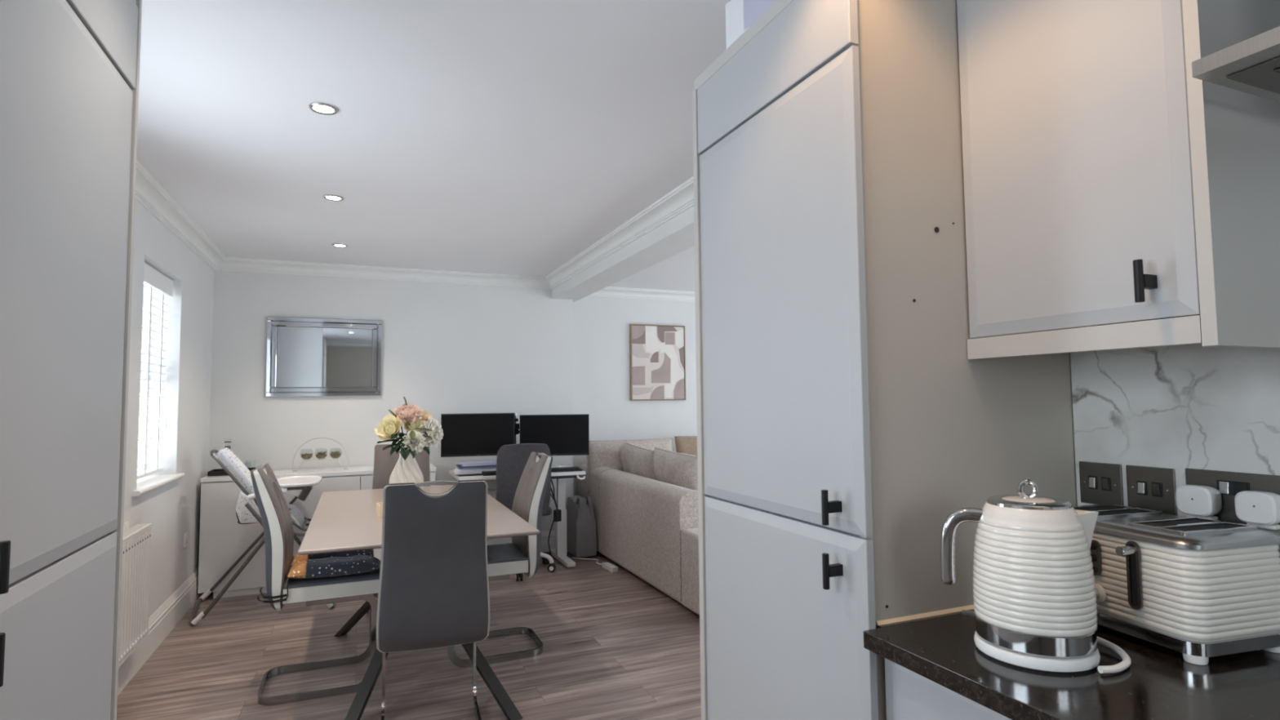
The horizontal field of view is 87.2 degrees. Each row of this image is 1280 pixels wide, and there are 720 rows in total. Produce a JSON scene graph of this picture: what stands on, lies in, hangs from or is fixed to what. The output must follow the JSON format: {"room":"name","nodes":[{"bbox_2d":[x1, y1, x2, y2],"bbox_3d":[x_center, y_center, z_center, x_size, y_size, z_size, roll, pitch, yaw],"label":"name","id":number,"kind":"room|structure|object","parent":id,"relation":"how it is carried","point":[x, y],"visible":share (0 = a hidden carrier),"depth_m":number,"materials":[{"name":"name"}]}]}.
{"room":"kitchen","nodes":[
{"label":"kitchen","id":0,"kind":"room"},
{"bbox_2d":[123,199,213,617],"bbox_3d":[-1.889,0.231,1.579,0.240,2.400,7.387,1,-4,-23],"label":"wall","id":1,"kind":"structure","parent":0,"point":[173,508],"depth_m":4.06,"materials":[{"name":"paint"}]},
{"bbox_2d":[123,521,128,532],"bbox_3d":[-2.405,0.807,3.131,0.012,0.086,0.146,1,-4,-23],"label":"wall socket","id":2,"kind":"object","parent":1,"relation":"attached to","point":[126,526],"visible":0.29,"depth_m":3.15,"materials":[{"name":"white plastic"}]},
{"bbox_2d":[118,523,152,667],"bbox_3d":[-2.219,1.135,2.769,0.086,0.732,1.101,1,-4,-23],"label":"radiator","id":3,"kind":"object","parent":1,"relation":"attached to","point":[136,544],"visible":0.37,"depth_m":3.07,"materials":[{"name":"white metal"}]},
{"bbox_2d":[123,533,151,553],"bbox_3d":[-2.194,0.826,2.816,0.001,0.010,1.018,1,-4,-23],"label":"vent","id":4,"kind":"object","parent":3,"relation":"attached to","point":[131,547],"depth_m":3.08,"materials":[{"name":"white metal"}]},
{"bbox_2d":[123,523,152,541],"bbox_3d":[-2.220,1.037,2.792,0.058,0.532,1.070,1,-4,-23],"label":"grille","id":5,"kind":"object","parent":3,"relation":"attached to","point":[139,532],"depth_m":3.15,"materials":[{"name":"white metal"}]},
{"bbox_2d":[132,283,185,496],"bbox_3d":[-2.729,0.087,3.678,0.255,1.202,0.903,1,-4,-23],"label":"window","id":6,"kind":"structure","parent":1,"relation":"in","point":[146,484],"depth_m":3.94,"materials":[{"name":"white plastic"}]},
{"bbox_2d":[137,262,173,479],"bbox_3d":[-2.717,0.068,3.689,0.075,1.141,0.747,1,-4,-23],"label":"blind","id":7,"kind":"object","parent":6,"relation":"attached to","point":[153,278],"visible":0.59,"depth_m":3.82,"materials":[{"name":"white plastic"}]},
{"bbox_2d":[117,568,201,695],"bbox_3d":[-2.367,1.428,3.022,0.018,0.190,4.021,1,-4,-23],"label":"baseboard","id":8,"kind":"structure","parent":1,"relation":"attached to","point":[163,620],"depth_m":3.73,"materials":[{"name":"white paint"}]},
{"bbox_2d":[134,160,226,270],"bbox_3d":[-2.356,-0.827,3.169,0.088,0.091,4.021,1,-4,-23],"label":"trim","id":9,"kind":"structure","parent":1,"relation":"attached to","point":[148,193],"depth_m":3.73,"materials":[{"name":"white paint"}]},
{"bbox_2d":[183,531,188,547],"bbox_3d":[-2.886,1.142,4.276,0.012,0.086,0.086,1,-4,-23],"label":"wall socket","id":10,"kind":"object","parent":1,"relation":"attached to","point":[186,534],"visible":1,"depth_m":4.26,"materials":[{"name":"white plastic"}]},
{"bbox_2d":[208,270,573,531],"bbox_3d":[-2.062,0.471,5.599,3.012,2.400,0.383,1,-4,-23],"label":"wall","id":11,"kind":"structure","parent":0,"point":[447,348],"depth_m":5.46,"materials":[{"name":"paint"}]},
{"bbox_2d":[265,316,382,396],"bbox_3d":[-2.451,-0.020,5.245,0.817,0.611,0.024,1,-4,-23],"label":"wall mirror","id":12,"kind":"object","parent":11,"relation":"attached to","point":[306,357],"visible":1,"depth_m":5.23,"materials":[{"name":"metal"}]},
{"bbox_2d":[214,257,551,289],"bbox_3d":[-1.960,-0.695,5.460,2.581,0.091,0.088,1,-4,-23],"label":"trim","id":13,"kind":"structure","parent":11,"relation":"attached to","point":[229,264],"depth_m":5.40,"materials":[{"name":"white paint"}]},
{"bbox_2d":[486,529,568,552],"bbox_3d":[-1.855,1.564,5.398,2.754,0.190,0.018,1,-4,-23],"label":"baseboard","id":14,"kind":"structure","parent":11,"relation":"attached to","point":[544,535],"depth_m":5.82,"materials":[{"name":"white paint"}]},
{"bbox_2d":[116,551,701,719],"bbox_3d":[0.740,1.511,2.790,6.350,0.060,7.750,1,-4,-23],"label":"floor","id":15,"kind":"structure","parent":0,"point":[616,646],"depth_m":3.40,"materials":[{"name":"brown wood"}]},
{"bbox_2d":[0,0,142,719],"bbox_3d":[-1.181,0.290,0.985,0.604,2.200,0.656,1,-4,-23],"label":"tall cabinet","id":16,"kind":"object","parent":15,"relation":"on","point":[69,69],"visible":1,"depth_m":1.09,"materials":[{"name":"grey wood"}]},
{"bbox_2d":[189,447,334,625],"bbox_3d":[-2.453,1.086,4.426,0.852,1.033,0.610,1,-4,-23],"label":"high chair","id":17,"kind":"object","parent":15,"relation":"on","point":[247,512],"visible":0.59,"depth_m":4.25,"materials":[{"name":"white plastic"}]},
{"bbox_2d":[276,475,322,501],"bbox_3d":[-2.291,0.871,4.503,0.290,0.139,0.540,1,-4,-23],"label":"tray","id":18,"kind":"object","parent":17,"relation":"on","point":[305,482],"depth_m":4.47,"materials":[{"name":"white plastic"}]},
{"bbox_2d":[250,463,380,706],"bbox_3d":[-1.527,1.011,3.212,0.562,1.028,0.406,1,-4,-23],"label":"dining chair","id":19,"kind":"object","parent":15,"relation":"on","point":[275,514],"visible":0.9,"depth_m":3.04,"materials":[{"name":"grey leather"}]},
{"bbox_2d":[257,548,379,603],"bbox_3d":[-1.514,0.992,3.208,0.498,0.172,0.410,1,-4,-23],"label":"seat cushion","id":20,"kind":"object","parent":19,"relation":"on","point":[355,562],"visible":0.76,"depth_m":3.09,"materials":[{"name":"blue fabric"}]},
{"bbox_2d":[307,548,373,559],"bbox_3d":[-1.476,0.962,3.332,0.292,0.097,0.215,1,-4,-23],"label":"cushion","id":21,"kind":"object","parent":20,"relation":"on","point":[364,552],"depth_m":3.25,"materials":[{"name":"fabric"}]},
{"bbox_2d":[197,463,436,598],"bbox_3d":[-2.335,1.231,5.001,1.539,0.816,0.381,1,-4,-23],"label":"sideboard","id":22,"kind":"object","parent":15,"relation":"on","point":[223,540],"visible":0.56,"depth_m":4.62,"materials":[{"name":"white wood"}]},
{"bbox_2d":[207,467,255,476],"bbox_3d":[-2.883,0.800,4.825,0.340,0.032,0.200,1,-4,-23],"label":"tray","id":23,"kind":"object","parent":22,"relation":"on","point":[220,472],"visible":0.42,"depth_m":4.70,"materials":[{"name":"black plastic"}]},
{"bbox_2d":[224,441,231,448],"bbox_3d":[-2.947,0.683,4.806,0.076,0.247,0.076,1,-4,-23],"label":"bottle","id":24,"kind":"object","parent":23,"relation":"on","point":[228,446],"visible":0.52,"depth_m":4.80,"materials":[{"name":"clear glass"}]},
{"bbox_2d":[292,437,348,471],"bbox_3d":[-2.382,0.702,5.024,0.381,0.241,0.035,1,-4,-23],"label":"stand","id":25,"kind":"object","parent":22,"relation":"on","point":[317,437],"visible":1,"depth_m":5.04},
{"bbox_2d":[301,448,312,459],"bbox_3d":[-2.477,0.701,5.000,0.088,0.078,0.087,1,-4,-23],"label":"glass bowl","id":26,"kind":"object","parent":25,"relation":"on","point":[304,456],"visible":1,"depth_m":4.97,"materials":[{"name":"white"}]},
{"bbox_2d":[315,448,327,458],"bbox_3d":[-2.388,0.703,5.038,0.086,0.078,0.086,1,-4,-23],"label":"glass bowl","id":27,"kind":"object","parent":25,"relation":"on","point":[321,455],"visible":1,"depth_m":5.02,"materials":[{"name":"white"}]},
{"bbox_2d":[329,448,342,458],"bbox_3d":[-2.297,0.704,5.076,0.087,0.078,0.086,1,-4,-23],"label":"glass bowl","id":28,"kind":"object","parent":25,"relation":"on","point":[337,454],"visible":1,"depth_m":5.06,"materials":[{"name":"white"}]},
{"bbox_2d":[366,444,431,613],"bbox_3d":[-1.587,1.086,4.466,0.406,1.028,0.562,1,-4,-19],"label":"dining chair","id":29,"kind":"object","parent":15,"relation":"on","point":[384,464],"visible":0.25,"depth_m":4.65,"materials":[{"name":"grey leather"}]},
{"bbox_2d":[297,484,539,719],"bbox_3d":[-1.214,1.169,3.565,0.950,0.750,1.971,1,-4,-23],"label":"dining table","id":30,"kind":"object","parent":15,"relation":"on","point":[341,521],"visible":0.43,"depth_m":3.03,"materials":[{"name":"beige wood"}]},
{"bbox_2d":[376,502,382,517],"bbox_3d":[-1.256,0.742,3.401,0.130,0.084,0.101,1,-4,-29],"label":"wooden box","id":31,"kind":"object","parent":30,"relation":"on","point":[379,505],"visible":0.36,"depth_m":3.33,"materials":[{"name":"beige wood"}]},
{"bbox_2d":[389,453,423,489],"bbox_3d":[-1.294,0.661,3.727,0.182,0.285,0.183,1,-4,-23],"label":"vase","id":32,"kind":"object","parent":30,"relation":"on","point":[408,470],"visible":0.56,"depth_m":3.68,"materials":[{"name":"beige ceramic"}]},
{"bbox_2d":[374,413,402,455],"bbox_3d":[-1.352,0.471,3.646,0.164,0.356,0.121,1,-4,-23],"label":"rose","id":33,"kind":"object","parent":32,"relation":"in","point":[389,425],"visible":0.93,"depth_m":3.64,"materials":[{"name":"yellow plant"}]},
{"bbox_2d":[387,396,422,433],"bbox_3d":[-1.288,0.428,3.726,0.167,0.450,0.146,-1,-3,3],"label":"peony","id":34,"kind":"object","parent":32,"relation":"in","point":[406,411],"visible":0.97,"depth_m":3.71,"materials":[{"name":"pink plant"}]},
{"bbox_2d":[391,422,425,460],"bbox_3d":[-1.290,0.486,3.727,0.182,0.335,0.266,1,-4,-23],"label":"leaves","id":35,"kind":"object","parent":32,"relation":"in","point":[404,454],"visible":0.52,"depth_m":3.63,"materials":[{"name":"green plant"}]},
{"bbox_2d":[404,417,424,431],"bbox_3d":[-1.247,0.479,3.713,0.114,0.345,0.082,1,-4,-23],"label":"rose","id":36,"kind":"object","parent":32,"relation":"in","point":[408,426],"visible":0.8,"depth_m":3.71,"materials":[{"name":"yellow plant"}]},
{"bbox_2d":[400,427,431,453],"bbox_3d":[-1.228,0.508,3.653,0.132,0.281,0.192,2,-4,-35],"label":"dahlia","id":37,"kind":"object","parent":32,"relation":"in","point":[415,439],"visible":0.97,"depth_m":3.63,"materials":[{"name":"beige plant"}]},
{"bbox_2d":[409,408,431,453],"bbox_3d":[-1.224,0.465,3.773,0.077,0.381,0.126,-3,-4,36],"label":"rose","id":38,"kind":"object","parent":32,"relation":"in","point":[426,415],"visible":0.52,"depth_m":3.79,"materials":[{"name":"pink plant"}]},
{"bbox_2d":[417,416,443,455],"bbox_3d":[-1.177,0.485,3.748,0.186,0.338,0.111,2,-4,-34],"label":"peony","id":39,"kind":"object","parent":32,"relation":"in","point":[433,437],"visible":0.86,"depth_m":3.75,"materials":[{"name":"beige plant"}]},
{"bbox_2d":[376,479,489,719],"bbox_3d":[-0.827,0.973,2.686,0.406,1.028,0.562,1,-4,-19],"label":"dining chair","id":40,"kind":"object","parent":15,"relation":"on","point":[433,592],"visible":1,"depth_m":2.48,"materials":[{"name":"grey leather"}]},
{"bbox_2d":[447,451,552,667],"bbox_3d":[-0.784,1.028,3.612,0.562,1.028,0.406,1,-4,-23],"label":"dining chair","id":41,"kind":"object","parent":15,"relation":"on","point":[522,555],"visible":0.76,"depth_m":3.53,"materials":[{"name":"grey leather"}]},
{"bbox_2d":[448,465,585,568],"bbox_3d":[-0.996,1.274,5.416,0.983,0.755,0.595,1,-4,-23],"label":"desk","id":42,"kind":"object","parent":15,"relation":"on","point":[559,553],"visible":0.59,"depth_m":5.53,"materials":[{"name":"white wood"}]},
{"bbox_2d":[457,473,482,476],"bbox_3d":[-1.272,0.882,5.231,0.300,0.010,0.221,1,-4,-25],"label":"folder","id":43,"kind":"object","parent":42,"relation":"on","point":[477,474],"visible":0.3,"depth_m":5.10,"materials":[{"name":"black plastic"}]},
{"bbox_2d":[452,469,496,475],"bbox_3d":[-1.293,0.868,5.244,0.310,0.018,0.221,1,-4,-20],"label":"paper pad","id":44,"kind":"object","parent":43,"relation":"on","point":[455,472],"visible":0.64,"depth_m":5.13,"materials":[{"name":"white paper"}]},
{"bbox_2d":[454,467,496,472],"bbox_3d":[-1.273,0.850,5.248,0.300,0.018,0.211,1,-4,-24],"label":"paper pad","id":45,"kind":"object","parent":44,"relation":"on","point":[458,469],"visible":0.54,"depth_m":5.15,"materials":[{"name":"white paper"}]},
{"bbox_2d":[457,466,496,469],"bbox_3d":[-1.257,0.834,5.250,0.290,0.012,0.211,1,-4,-26],"label":"folder","id":46,"kind":"object","parent":45,"relation":"on","point":[492,467],"visible":0.4,"depth_m":5.15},
{"bbox_2d":[456,464,496,467],"bbox_3d":[-1.270,0.823,5.256,0.300,0.009,0.211,1,-4,-23],"label":"folder","id":47,"kind":"object","parent":46,"relation":"on","point":[457,465],"visible":0.51,"depth_m":5.16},
{"bbox_2d":[457,463,496,466],"bbox_3d":[-1.255,0.812,5.258,0.290,0.012,0.211,1,-4,-24],"label":"folder","id":48,"kind":"object","parent":47,"relation":"on","point":[480,464],"visible":0.42,"depth_m":5.15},
{"bbox_2d":[457,459,496,464],"bbox_3d":[-1.277,0.800,5.260,0.280,0.012,0.201,1,-4,-20],"label":"folder","id":49,"kind":"object","parent":48,"relation":"on","point":[489,461],"visible":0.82,"depth_m":5.20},
{"bbox_2d":[481,471,496,475],"bbox_3d":[-1.108,0.867,5.164,0.200,0.028,0.081,1,-4,-23],"label":"station","id":50,"kind":"object","parent":42,"relation":"on","point":[483,473],"visible":0.52,"depth_m":5.11,"materials":[{"name":"black plastic"}]},
{"bbox_2d":[484,479,496,491],"bbox_3d":[-1.017,1.006,5.538,0.500,0.106,0.106,1,-4,-23],"label":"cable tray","id":51,"kind":"object","parent":42,"relation":"on","point":[491,483],"depth_m":5.50,"materials":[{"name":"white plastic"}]},
{"bbox_2d":[514,413,519,444],"bbox_3d":[-1.031,0.672,5.550,0.632,0.462,0.168,1,-4,-19],"label":"monitor stand","id":52,"kind":"object","parent":42,"relation":"on","point":[516,420],"visible":0.34,"depth_m":5.55,"materials":[{"name":"black plastic"}]},
{"bbox_2d":[440,413,514,457],"bbox_3d":[-1.284,0.591,5.335,0.565,0.335,0.061,0,-4,-16],"label":"computer monitor","id":53,"kind":"object","parent":52,"relation":"attached to","point":[475,434],"visible":0.87,"depth_m":5.30,"materials":[{"name":"black plastic"}]},
{"bbox_2d":[519,413,589,455],"bbox_3d":[-0.703,0.617,5.532,0.565,0.335,0.061,0,-3,-10],"label":"computer monitor","id":54,"kind":"object","parent":52,"relation":"attached to","point":[563,434],"visible":0.9,"depth_m":5.51,"materials":[{"name":"black plastic"}]},
{"bbox_2d":[547,493,557,557],"bbox_3d":[-0.708,1.272,5.463,0.092,0.641,0.091,1,-4,-23],"label":"power cable","id":55,"kind":"object","parent":42,"relation":"hanging from","point":[550,494],"visible":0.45,"depth_m":5.42,"materials":[{"name":"black plastic"}]},
{"bbox_2d":[551,477,561,521],"bbox_3d":[-0.664,1.075,5.213,0.056,0.337,0.122,2,-4,-40],"label":"power adapter","id":56,"kind":"object","parent":42,"relation":"hanging from","point":[557,513],"visible":0.96,"depth_m":5.16,"materials":[{"name":"black plastic"}]},
{"bbox_2d":[551,466,582,472],"bbox_3d":[-0.660,0.879,5.388,0.380,0.024,0.140,1,-4,-20],"label":"keyboard","id":57,"kind":"object","parent":42,"relation":"on","point":[562,468],"visible":0.66,"depth_m":5.37,"materials":[{"name":"black plastic"}]},
{"bbox_2d":[495,443,555,581],"bbox_3d":[-0.978,1.138,5.224,0.597,1.000,0.597,1,-4,-26],"label":"office chair","id":58,"kind":"object","parent":15,"relation":"on","point":[512,460],"visible":0.4,"depth_m":4.96,"materials":[{"name":"grey fabric"}]},
{"bbox_2d":[542,551,551,564],"bbox_3d":[-0.757,1.607,5.465,0.070,0.090,0.050,1,-4,-23],"label":"power adapter","id":59,"kind":"object","parent":15,"relation":"on","point":[544,561],"visible":0.47,"depth_m":5.44,"materials":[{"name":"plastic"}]},
{"bbox_2d":[566,495,596,557],"bbox_3d":[-0.531,1.409,5.828,0.182,0.485,0.474,1,-4,-23],"label":"bag","id":60,"kind":"object","parent":15,"relation":"on","point":[581,535],"visible":0.96,"depth_m":5.64,"materials":[{"name":"grey fabric"}]},
{"bbox_2d":[573,557,617,573],"bbox_3d":[-0.333,1.625,5.407,0.129,0.040,0.585,2,-4,-37],"label":"power strip","id":61,"kind":"object","parent":15,"relation":"on","point":[609,566],"visible":1,"depth_m":5.24,"materials":[{"name":"white plastic"}]},
{"bbox_2d":[577,462,699,615],"bbox_3d":[0.923,1.262,5.375,2.125,0.737,2.745,1,-4,-23],"label":"sofa","id":62,"kind":"object","parent":15,"relation":"on","point":[649,527],"visible":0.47,"depth_m":4.68,"materials":[{"name":"fabric"}]},
{"bbox_2d":[586,437,673,494],"bbox_3d":[-0.077,0.952,6.093,0.866,0.465,0.252,1,-4,-28],"label":"sofa cushion","id":63,"kind":"object","parent":62,"relation":"on","point":[602,453],"visible":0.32,"depth_m":5.95,"materials":[{"name":"beige fabric"}]},
{"bbox_2d":[620,442,656,479],"bbox_3d":[0.021,0.950,5.808,0.265,0.459,0.726,1,-4,-24],"label":"sofa cushion","id":64,"kind":"object","parent":62,"relation":"on","point":[636,460],"visible":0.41,"depth_m":5.63,"materials":[{"name":"beige fabric"}]},
{"bbox_2d":[653,447,697,490],"bbox_3d":[0.313,0.906,5.119,0.278,0.440,0.772,1,-4,-25],"label":"sofa cushion","id":65,"kind":"object","parent":62,"relation":"on","point":[681,469],"visible":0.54,"depth_m":4.96,"materials":[{"name":"beige fabric"}]},
{"bbox_2d":[674,435,697,456],"bbox_3d":[0.629,0.957,6.374,0.628,0.482,0.225,1,-4,-20],"label":"sofa cushion","id":66,"kind":"object","parent":62,"relation":"on","point":[684,444],"visible":0.14,"depth_m":6.28,"materials":[{"name":"beige fabric"}]},
{"bbox_2d":[692,0,1077,719],"bbox_3d":[0.532,0.310,1.604,0.632,2.200,0.640,1,-4,-23],"label":"tall cabinet","id":67,"kind":"object","parent":15,"relation":"on","point":[844,414],"visible":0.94,"depth_m":1.35,"materials":[{"name":"grey wood"}]},
{"bbox_2d":[725,0,777,48],"bbox_3d":[0.404,-0.856,1.704,0.261,0.142,0.270,2,-4,-35],"label":"storage box","id":68,"kind":"object","parent":67,"relation":"on","point":[740,15],"visible":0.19,"depth_m":1.69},
{"bbox_2d":[884,657,1011,719],"bbox_3d":[1.072,0.895,0.381,0.552,0.878,1.984,1,-4,-23],"label":"base cabinet","id":69,"kind":"object","parent":15,"relation":"on","point":[909,695],"visible":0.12,"depth_m":1.12,"materials":[{"name":"grey wood"}]},
{"bbox_2d":[863,604,1279,719],"bbox_3d":[1.046,0.436,0.400,0.602,0.036,1.985,1,-4,-23],"label":"countertop","id":70,"kind":"structure","parent":69,"relation":"on","point":[940,646],"depth_m":0.98,"materials":[{"name":"black stone"}]},
{"bbox_2d":[973,630,1130,673],"bbox_3d":[0.661,0.457,1.077,0.230,0.021,0.196,1,-4,-23],"label":"stand","id":71,"kind":"object","parent":70,"relation":"on","point":[1091,661],"visible":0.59,"depth_m":1.00,"materials":[{"name":"white plastic"}]},
{"bbox_2d":[940,479,1098,657],"bbox_3d":[0.621,0.320,1.088,0.184,0.253,0.184,1,-4,-23],"label":"kettle","id":72,"kind":"object","parent":71,"relation":"on","point":[1034,592],"visible":1,"depth_m":1.02,"materials":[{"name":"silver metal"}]},
{"bbox_2d":[962,609,975,616],"bbox_3d":[0.546,0.419,1.113,0.023,0.006,0.012,-2,-4,22],"label":"switch","id":73,"kind":"object","parent":72,"relation":"attached to","point":[964,611],"depth_m":1.11,"materials":[{"name":"plastic"}]},
{"bbox_2d":[1072,504,1279,665],"bbox_3d":[0.880,0.375,1.191,0.241,0.194,0.321,0,-4,-16],"label":"toaster","id":74,"kind":"object","parent":70,"relation":"on","point":[1200,588],"visible":0.65,"depth_m":1.06,"materials":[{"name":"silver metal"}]},
{"bbox_2d":[136,0,731,291],"bbox_3d":[0.717,-0.955,2.936,6.350,0.080,7.750,1,-4,-23],"label":"ceiling","id":75,"kind":"structure","parent":0,"point":[509,137],"depth_m":2.61,"materials":[{"name":"paint"}]},
{"bbox_2d":[308,102,337,115],"bbox_3d":[-1.161,-0.921,2.469,0.098,0.007,0.098,1,-4,-23],"label":"recessed light","id":76,"kind":"object","parent":75,"relation":"in","point":[320,108],"visible":1,"depth_m":2.46,"materials":[{"name":"silver metal"}]},
{"bbox_2d":[323,194,343,200],"bbox_3d":[-1.614,-0.853,3.542,0.098,0.007,0.098,1,-4,-23],"label":"recessed light","id":77,"kind":"object","parent":75,"relation":"in","point":[329,197],"visible":1,"depth_m":3.54,"materials":[{"name":"silver metal"}]},
{"bbox_2d":[332,243,347,247],"bbox_3d":[-2.060,-0.785,4.618,0.098,0.007,0.098,1,-4,-23],"label":"recessed light","id":78,"kind":"object","parent":75,"relation":"in","point":[336,245],"visible":1,"depth_m":4.61,"materials":[{"name":"silver metal"}]},
{"bbox_2d":[551,206,694,302],"bbox_3d":[0.057,-0.746,4.297,0.249,0.184,4.350,1,-4,-23],"label":"beam","id":79,"kind":"structure","parent":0,"point":[675,236],"depth_m":4.38,"materials":[{"name":"paint"}]},
{"bbox_2d":[544,176,693,288],"bbox_3d":[-0.045,-0.793,4.104,0.088,0.091,4.067,1,-4,-23],"label":"trim","id":80,"kind":"structure","parent":79,"relation":"attached to","point":[680,199],"depth_m":4.13,"materials":[{"name":"white paint"}]},
{"bbox_2d":[572,296,697,495],"bbox_3d":[0.726,0.522,6.910,3.143,2.400,0.100,1,-4,-23],"label":"wall","id":81,"kind":"structure","parent":0,"point":[601,325],"depth_m":6.50,"materials":[{"name":"paint"}]},
{"bbox_2d":[587,286,695,302],"bbox_3d":[0.732,-0.636,6.883,2.985,0.091,0.088,1,-4,-23],"label":"trim","id":82,"kind":"structure","parent":81,"relation":"attached to","point":[608,291],"depth_m":6.60,"materials":[{"name":"white paint"}]},
{"bbox_2d":[629,324,685,400],"bbox_3d":[0.179,0.026,6.639,0.585,0.746,0.034,1,-4,-23],"label":"framed picture","id":83,"kind":"object","parent":81,"relation":"attached to","point":[657,352],"visible":1,"depth_m":6.62,"materials":[{"name":"beige paper"}]},
{"bbox_3d":[1.335,0.147,0.666,0.120,2.400,3.220,1,-4,-23],"label":"wall","id":84,"kind":"structure","parent":0,"visible":0},
{"bbox_2d":[956,0,1279,359],"bbox_3d":[0.855,-0.411,1.220,0.350,0.811,0.424,1,-4,-23],"label":"upper cabinet","id":85,"kind":"object","parent":84,"relation":"attached to","point":[1117,197],"visible":0.97,"depth_m":1.08,"materials":[{"name":"grey wood"}]},
{"bbox_2d":[1070,343,1279,557],"bbox_3d":[1.319,0.134,0.532,0.010,0.588,1.984,1,-4,-23],"label":"backsplash","id":86,"kind":"structure","parent":84,"relation":"attached to","point":[1179,408],"depth_m":1.26,"materials":[{"name":"white stone"}]},
{"bbox_2d":[1079,461,1123,505],"bbox_3d":[0.950,0.256,1.389,0.009,0.087,0.086,1,-4,-23],"label":"light switch","id":87,"kind":"object","parent":86,"relation":"attached to","point":[1100,483],"visible":0.98,"depth_m":1.39,"materials":[{"name":"metal"}]},
{"bbox_2d":[1125,465,1177,515],"bbox_3d":[0.986,0.251,1.302,0.009,0.087,0.087,1,-4,-23],"label":"light switch","id":88,"kind":"object","parent":86,"relation":"attached to","point":[1153,488],"visible":0.97,"depth_m":1.30,"materials":[{"name":"metal"}]},
{"bbox_2d":[1185,468,1279,524],"bbox_3d":[1.038,0.241,1.177,0.009,0.089,0.148,1,-4,-23],"label":"double socket","id":89,"kind":"object","parent":86,"relation":"attached to","point":[1228,484],"visible":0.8,"depth_m":1.18,"materials":[{"name":"metal"}]},
{"bbox_2d":[1175,484,1222,519],"bbox_3d":[1.003,0.255,1.207,0.040,0.062,0.058,1,-4,-23],"label":"plug","id":90,"kind":"object","parent":89,"relation":"attached to","point":[1193,500],"visible":0.94,"depth_m":1.19,"materials":[{"name":"white plastic"}]},
{"bbox_2d":[1234,490,1279,529],"bbox_3d":[1.037,0.250,1.124,0.040,0.062,0.058,1,-4,-23],"label":"plug","id":91,"kind":"object","parent":89,"relation":"attached to","point":[1261,509],"visible":0.98,"depth_m":1.11,"materials":[{"name":"white plastic"}]},
{"bbox_2d":[1191,26,1279,102],"bbox_3d":[1.029,-0.707,0.700,0.433,0.665,0.598,1,-4,-23],"label":"hood","id":92,"kind":"object","parent":84,"relation":"attached to","point":[1251,65],"visible":1,"depth_m":0.85,"materials":[{"name":"metal"}]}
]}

